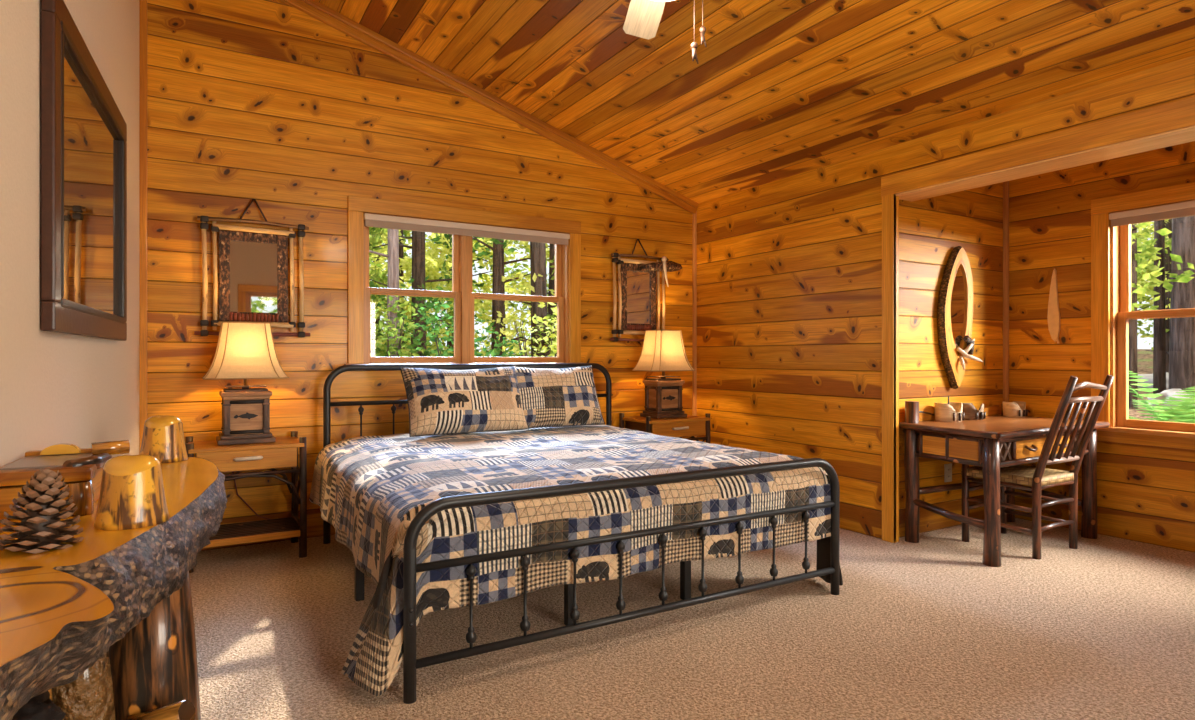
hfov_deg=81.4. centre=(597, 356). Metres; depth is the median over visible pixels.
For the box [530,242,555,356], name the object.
pine tree
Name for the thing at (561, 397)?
pillow
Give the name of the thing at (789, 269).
wall
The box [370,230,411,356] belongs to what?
broadleaf tree
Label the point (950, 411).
candle holder
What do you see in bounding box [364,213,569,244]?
roller blind
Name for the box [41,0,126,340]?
mirror
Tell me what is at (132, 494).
drinking glass
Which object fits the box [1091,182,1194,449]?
window
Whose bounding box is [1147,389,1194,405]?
stone
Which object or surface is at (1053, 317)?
carving
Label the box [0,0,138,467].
wall
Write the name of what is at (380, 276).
broadleaf tree
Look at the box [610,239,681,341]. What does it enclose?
mirror
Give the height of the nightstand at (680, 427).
0.684 m
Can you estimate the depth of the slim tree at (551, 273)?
11.02 m
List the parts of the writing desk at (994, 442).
leg, panel post, panel, panel post, apron rail, apron rail, panel, panel post, leg, leg, lattice post, handle, apron rail, drawer, apron rail, leg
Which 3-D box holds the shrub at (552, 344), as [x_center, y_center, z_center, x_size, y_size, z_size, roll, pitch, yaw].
[-0.611,0.141,9.578,1.410,1.903,1.729,0,0,-31]
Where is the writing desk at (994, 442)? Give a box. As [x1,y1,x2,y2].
[899,401,1109,566]
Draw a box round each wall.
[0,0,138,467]
[147,0,691,550]
[697,55,1194,538]
[899,182,1002,537]
[1009,141,1194,551]
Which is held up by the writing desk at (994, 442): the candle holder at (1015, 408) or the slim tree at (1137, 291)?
the candle holder at (1015, 408)
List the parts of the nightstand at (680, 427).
leg, leg, drawer, handle, leg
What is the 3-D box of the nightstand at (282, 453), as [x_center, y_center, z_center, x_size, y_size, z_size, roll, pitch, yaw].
[-1.974,0.785,3.903,0.596,0.670,0.425,0,0,-31]
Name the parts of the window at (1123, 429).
casing, head casing, sill, sash, sash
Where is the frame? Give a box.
[323,363,838,703]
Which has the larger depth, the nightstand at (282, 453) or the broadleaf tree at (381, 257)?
the broadleaf tree at (381, 257)
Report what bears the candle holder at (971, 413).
on the writing desk at (994, 442)
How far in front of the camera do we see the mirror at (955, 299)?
4.53 m
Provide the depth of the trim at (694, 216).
5.82 m
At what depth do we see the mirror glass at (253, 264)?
4.13 m
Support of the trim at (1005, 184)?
attached to the wall at (1146, 494)
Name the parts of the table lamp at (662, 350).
corner post, corner post, plate, lamp shade, twig rail, twig rail, corner post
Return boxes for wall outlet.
[944,463,951,481]
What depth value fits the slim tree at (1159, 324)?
8.09 m
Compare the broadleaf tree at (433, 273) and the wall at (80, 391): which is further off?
the broadleaf tree at (433, 273)
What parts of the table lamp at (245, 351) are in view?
corner post, corner post, plate, lamp shade, twig rail, twig rail, cord, corner post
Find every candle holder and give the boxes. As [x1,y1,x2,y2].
[934,396,964,421]
[962,403,985,419]
[1002,401,1027,416]
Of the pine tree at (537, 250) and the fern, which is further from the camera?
the pine tree at (537, 250)
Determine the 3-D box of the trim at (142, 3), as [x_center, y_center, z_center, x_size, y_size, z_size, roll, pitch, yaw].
[-2.527,-0.700,3.859,0.045,3.640,0.024,0,0,-31]
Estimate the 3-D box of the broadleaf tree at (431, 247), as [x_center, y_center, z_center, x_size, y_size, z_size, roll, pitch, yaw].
[-2.684,-1.837,14.010,2.633,5.200,2.495,0,0,8]
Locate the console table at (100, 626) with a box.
[0,457,227,719]
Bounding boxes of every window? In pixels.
[344,196,583,364]
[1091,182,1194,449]
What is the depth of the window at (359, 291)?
4.85 m
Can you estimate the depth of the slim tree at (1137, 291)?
7.30 m
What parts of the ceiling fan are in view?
blade, lamp shade, pull chain, pull chain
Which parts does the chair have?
leg, leg, woven seat, post, rail, rail, crest rail, post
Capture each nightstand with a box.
[185,431,306,572]
[619,413,710,442]
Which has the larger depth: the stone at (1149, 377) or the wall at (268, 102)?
the stone at (1149, 377)
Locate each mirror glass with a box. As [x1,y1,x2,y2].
[230,241,276,312]
[627,271,649,323]
[951,265,965,353]
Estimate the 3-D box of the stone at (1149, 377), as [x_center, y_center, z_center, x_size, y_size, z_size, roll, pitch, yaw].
[7.099,0.331,8.818,0.490,0.328,0.573,0,0,-31]
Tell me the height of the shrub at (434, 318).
1.764 m
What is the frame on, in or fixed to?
on the floor
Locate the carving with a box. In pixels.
[1047,269,1059,343]
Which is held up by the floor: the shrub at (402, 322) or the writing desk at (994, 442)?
the writing desk at (994, 442)
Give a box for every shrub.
[370,295,425,356]
[384,298,531,356]
[492,302,556,356]
[533,310,556,356]
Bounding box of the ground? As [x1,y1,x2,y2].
[516,349,1175,420]
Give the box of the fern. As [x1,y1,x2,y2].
[1129,371,1194,422]
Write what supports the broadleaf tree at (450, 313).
on the ground
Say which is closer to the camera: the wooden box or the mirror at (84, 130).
the wooden box
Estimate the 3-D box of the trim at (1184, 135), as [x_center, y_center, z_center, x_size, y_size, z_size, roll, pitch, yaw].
[2.657,-0.985,2.963,0.235,0.024,3.100,0,0,-31]
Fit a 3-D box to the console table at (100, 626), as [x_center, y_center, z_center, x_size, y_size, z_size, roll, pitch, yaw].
[-1.037,0.749,1.420,0.464,0.758,2.536,0,0,-27]
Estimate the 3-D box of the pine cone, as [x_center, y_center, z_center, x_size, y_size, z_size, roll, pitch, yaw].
[-1.085,0.299,1.351,0.142,0.162,0.142,0,0,-5]
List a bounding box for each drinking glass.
[93,455,169,529]
[140,415,187,462]
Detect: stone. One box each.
[1138,372,1168,388]
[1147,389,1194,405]
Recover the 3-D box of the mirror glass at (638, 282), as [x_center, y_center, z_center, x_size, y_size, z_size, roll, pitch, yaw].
[0.324,-0.472,5.528,0.232,0.419,0.004,0,0,-31]
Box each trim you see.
[139,0,146,454]
[280,0,698,213]
[692,211,696,440]
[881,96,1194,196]
[882,194,898,542]
[895,126,1194,201]
[1003,181,1008,401]
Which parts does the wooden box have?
lid, handle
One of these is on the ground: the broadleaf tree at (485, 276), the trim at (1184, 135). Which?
the broadleaf tree at (485, 276)
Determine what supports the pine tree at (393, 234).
on the ground
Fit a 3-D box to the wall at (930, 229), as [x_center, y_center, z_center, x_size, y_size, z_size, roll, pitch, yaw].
[2.354,-0.090,4.677,1.428,2.420,0.140,0,0,-31]
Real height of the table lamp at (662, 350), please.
0.671 m
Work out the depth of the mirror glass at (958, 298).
4.56 m
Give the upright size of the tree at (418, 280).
8.000 m
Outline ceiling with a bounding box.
[316,0,1194,203]
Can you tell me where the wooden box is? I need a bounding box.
[0,440,129,519]
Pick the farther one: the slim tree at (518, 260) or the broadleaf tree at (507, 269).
the broadleaf tree at (507, 269)
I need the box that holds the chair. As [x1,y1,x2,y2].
[961,375,1114,559]
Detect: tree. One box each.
[369,227,409,353]
[369,227,475,356]
[369,228,515,356]
[369,229,399,356]
[369,247,387,319]
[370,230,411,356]
[403,233,491,356]
[403,233,525,356]
[450,237,554,356]
[473,240,549,356]
[485,238,556,356]
[489,241,548,356]
[501,240,549,354]
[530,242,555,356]
[1129,222,1194,408]
[1137,219,1171,372]
[1137,219,1171,393]
[1137,227,1170,349]
[1137,260,1168,335]
[1145,215,1194,391]
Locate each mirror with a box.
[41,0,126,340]
[194,198,309,336]
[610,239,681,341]
[937,246,982,388]
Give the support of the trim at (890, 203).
attached to the wall at (789, 269)
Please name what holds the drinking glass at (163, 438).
on the console table at (100, 626)
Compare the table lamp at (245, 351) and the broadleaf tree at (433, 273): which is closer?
the table lamp at (245, 351)
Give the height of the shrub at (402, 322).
1.728 m
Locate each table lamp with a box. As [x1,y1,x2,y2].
[202,321,288,518]
[632,330,694,418]
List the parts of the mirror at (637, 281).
bark frame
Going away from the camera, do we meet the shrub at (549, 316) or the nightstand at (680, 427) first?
the nightstand at (680, 427)
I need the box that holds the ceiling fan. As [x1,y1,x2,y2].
[623,0,706,63]
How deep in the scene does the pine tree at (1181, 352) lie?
7.59 m
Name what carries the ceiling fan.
hanging from the ceiling
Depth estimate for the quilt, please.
2.83 m
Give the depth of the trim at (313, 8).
4.84 m
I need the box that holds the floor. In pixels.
[189,518,1194,719]
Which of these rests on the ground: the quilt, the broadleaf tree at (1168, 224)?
the broadleaf tree at (1168, 224)
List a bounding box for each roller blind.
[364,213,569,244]
[1109,200,1194,226]
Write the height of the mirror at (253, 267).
0.823 m
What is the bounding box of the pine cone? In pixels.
[0,468,83,553]
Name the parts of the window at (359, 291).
casing, sash, sash, sill, head casing, sash, sash, casing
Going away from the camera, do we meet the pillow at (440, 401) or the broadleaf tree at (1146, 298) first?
the pillow at (440, 401)
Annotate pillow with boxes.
[399,365,528,436]
[496,365,604,427]
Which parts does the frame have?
leg, headboard rail, leg, footboard rail, footboard rail, leg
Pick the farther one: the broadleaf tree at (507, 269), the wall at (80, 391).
the broadleaf tree at (507, 269)
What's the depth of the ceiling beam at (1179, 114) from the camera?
3.41 m
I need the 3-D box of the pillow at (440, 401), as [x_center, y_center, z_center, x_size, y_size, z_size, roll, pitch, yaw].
[-0.801,0.260,4.258,0.764,0.411,0.335,0,0,-33]
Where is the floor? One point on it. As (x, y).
(1103, 628)
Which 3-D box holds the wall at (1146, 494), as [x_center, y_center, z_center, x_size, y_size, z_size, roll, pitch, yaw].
[3.765,-0.090,3.536,0.140,2.420,3.260,0,0,-31]
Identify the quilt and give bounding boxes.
[309,425,842,695]
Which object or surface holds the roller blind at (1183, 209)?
attached to the window at (1123, 429)
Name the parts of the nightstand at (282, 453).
leg, leg, drawer, handle, leg, leg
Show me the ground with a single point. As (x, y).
(1144, 358)
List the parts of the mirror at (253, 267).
bark frame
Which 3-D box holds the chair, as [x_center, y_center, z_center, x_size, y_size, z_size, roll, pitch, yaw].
[2.558,0.609,4.062,0.461,1.021,0.649,0,0,-31]
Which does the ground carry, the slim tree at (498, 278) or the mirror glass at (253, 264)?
the slim tree at (498, 278)
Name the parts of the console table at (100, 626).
leg, leg, leg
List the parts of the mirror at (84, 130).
picture glass, moulding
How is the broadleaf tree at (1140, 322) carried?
on the ground
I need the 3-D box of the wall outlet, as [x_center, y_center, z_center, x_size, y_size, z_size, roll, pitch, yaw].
[2.301,0.760,4.559,0.074,0.118,0.011,0,0,-31]
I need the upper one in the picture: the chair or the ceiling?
the ceiling

